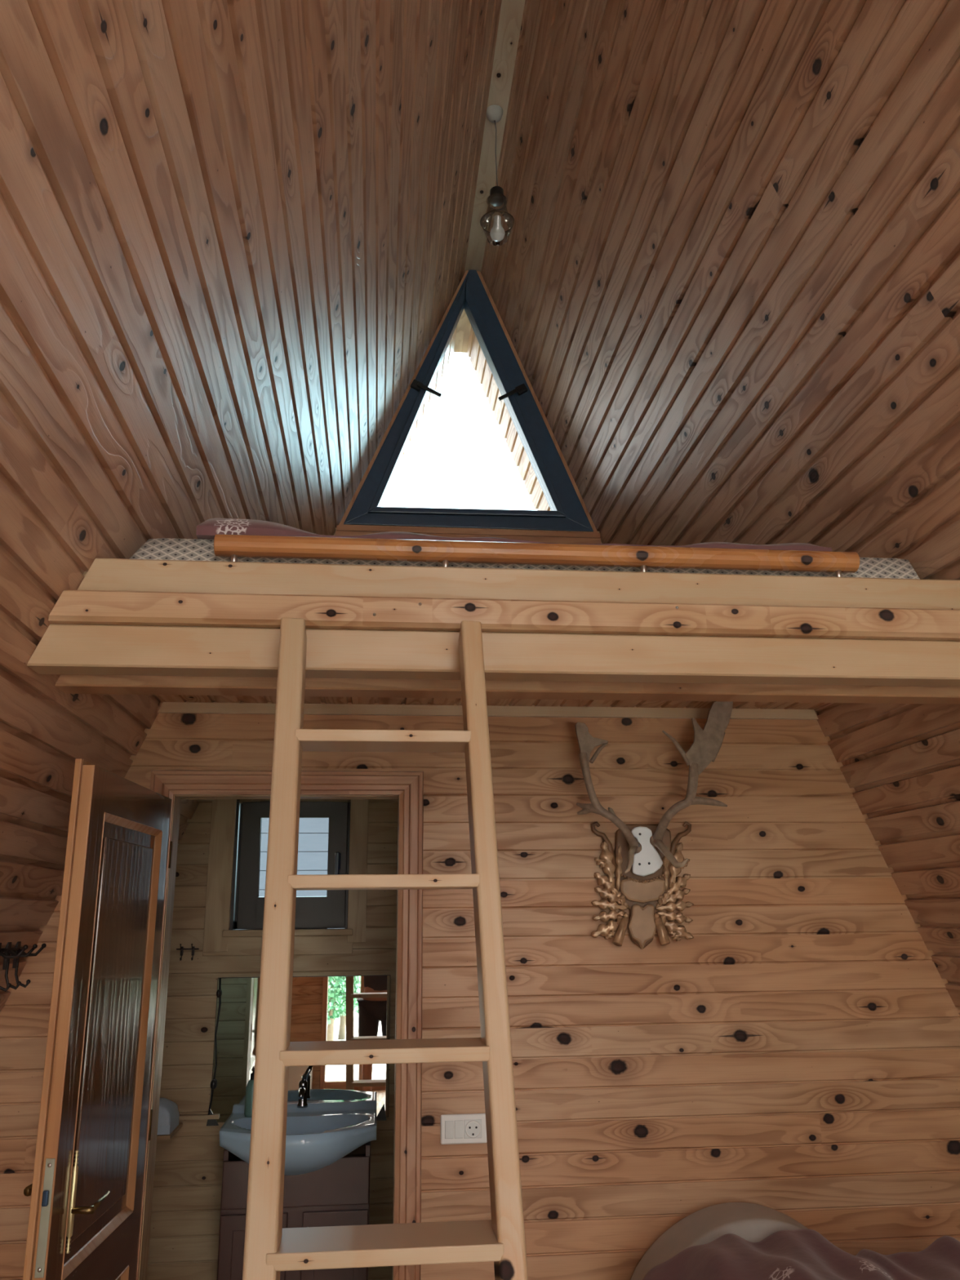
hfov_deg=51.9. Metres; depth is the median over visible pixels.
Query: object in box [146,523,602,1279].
wall
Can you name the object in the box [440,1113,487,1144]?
light switch
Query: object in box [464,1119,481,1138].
socket
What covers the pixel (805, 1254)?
duvet
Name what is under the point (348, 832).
window
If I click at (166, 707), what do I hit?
trim
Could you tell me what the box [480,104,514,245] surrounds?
pendant lamp
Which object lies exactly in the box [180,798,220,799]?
wall partition
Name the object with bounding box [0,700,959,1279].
wall
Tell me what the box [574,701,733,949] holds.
trophy
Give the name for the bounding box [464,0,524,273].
trim
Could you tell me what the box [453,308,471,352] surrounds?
trim
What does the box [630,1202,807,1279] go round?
pillow
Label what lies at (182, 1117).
trim
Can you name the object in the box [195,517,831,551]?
duvet
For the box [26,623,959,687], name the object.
beam
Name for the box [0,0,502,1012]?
wall
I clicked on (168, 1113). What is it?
towel
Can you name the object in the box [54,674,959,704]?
beam
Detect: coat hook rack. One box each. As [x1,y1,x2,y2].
[0,941,46,991]
[176,943,199,960]
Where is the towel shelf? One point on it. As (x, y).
(158, 1136)
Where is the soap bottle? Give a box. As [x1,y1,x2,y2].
[244,1066,254,1117]
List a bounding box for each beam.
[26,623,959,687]
[48,589,959,640]
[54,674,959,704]
[77,558,959,609]
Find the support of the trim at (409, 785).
attached to the wall at (797, 1055)
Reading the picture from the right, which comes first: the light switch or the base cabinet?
the light switch
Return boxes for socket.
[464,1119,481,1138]
[489,186,504,206]
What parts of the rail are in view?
post, post, post, post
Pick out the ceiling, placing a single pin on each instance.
(163, 698)
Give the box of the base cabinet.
[216,1141,370,1279]
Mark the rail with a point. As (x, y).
(233, 546)
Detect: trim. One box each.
[136,770,423,1279]
[157,702,818,719]
[179,1114,219,1119]
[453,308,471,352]
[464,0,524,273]
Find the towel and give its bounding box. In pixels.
[157,1097,179,1134]
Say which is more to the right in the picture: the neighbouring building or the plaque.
the plaque
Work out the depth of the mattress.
2.37 m
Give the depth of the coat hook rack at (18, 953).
2.66 m
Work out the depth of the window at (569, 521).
4.75 m
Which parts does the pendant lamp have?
lamp shade, bulb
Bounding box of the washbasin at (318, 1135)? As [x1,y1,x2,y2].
[219,1066,376,1175]
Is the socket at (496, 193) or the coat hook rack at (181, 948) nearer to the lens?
the socket at (496, 193)
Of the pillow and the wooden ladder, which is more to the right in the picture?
the pillow
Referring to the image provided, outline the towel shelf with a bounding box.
[156,1122,182,1139]
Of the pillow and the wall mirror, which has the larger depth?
the wall mirror
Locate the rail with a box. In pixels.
[213,533,859,577]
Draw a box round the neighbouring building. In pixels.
[236,817,335,929]
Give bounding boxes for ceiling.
[155,694,826,709]
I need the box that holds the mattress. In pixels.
[128,537,919,578]
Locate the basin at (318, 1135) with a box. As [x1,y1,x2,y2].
[219,1100,376,1175]
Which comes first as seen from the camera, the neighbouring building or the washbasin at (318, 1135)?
the washbasin at (318, 1135)
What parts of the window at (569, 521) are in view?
pane, sash, sill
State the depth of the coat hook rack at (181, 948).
4.03 m
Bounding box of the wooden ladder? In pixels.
[242,617,528,1279]
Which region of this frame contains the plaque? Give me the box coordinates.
[619,877,665,903]
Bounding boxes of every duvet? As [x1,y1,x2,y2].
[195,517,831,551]
[642,1228,959,1279]
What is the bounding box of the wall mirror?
[206,974,390,1125]
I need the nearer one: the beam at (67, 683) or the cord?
the beam at (67, 683)
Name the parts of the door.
handle, lock plate, handle plate, handle, panel, moulding, moulding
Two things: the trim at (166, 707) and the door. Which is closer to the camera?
the door
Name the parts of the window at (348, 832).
frame, sill, sash, handle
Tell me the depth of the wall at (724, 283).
2.89 m
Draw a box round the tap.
[297,1066,311,1107]
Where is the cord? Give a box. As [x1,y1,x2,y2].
[208,977,221,1115]
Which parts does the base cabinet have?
door panel, door, panel, door panel, door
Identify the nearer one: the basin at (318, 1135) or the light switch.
the light switch
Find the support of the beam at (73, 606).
attached to the wall at (234, 234)
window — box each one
[202,799,368,955]
[335,269,600,543]
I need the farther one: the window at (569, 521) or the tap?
the window at (569, 521)
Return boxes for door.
[22,758,172,1279]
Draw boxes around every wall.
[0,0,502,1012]
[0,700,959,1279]
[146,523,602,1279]
[466,0,959,1015]
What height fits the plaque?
0.079 m
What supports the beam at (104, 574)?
attached to the wall at (234, 234)
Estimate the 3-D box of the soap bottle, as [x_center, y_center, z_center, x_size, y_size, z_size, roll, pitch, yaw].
[-0.874,1.735,3.794,0.056,0.177,0.056,-13,-20,38]

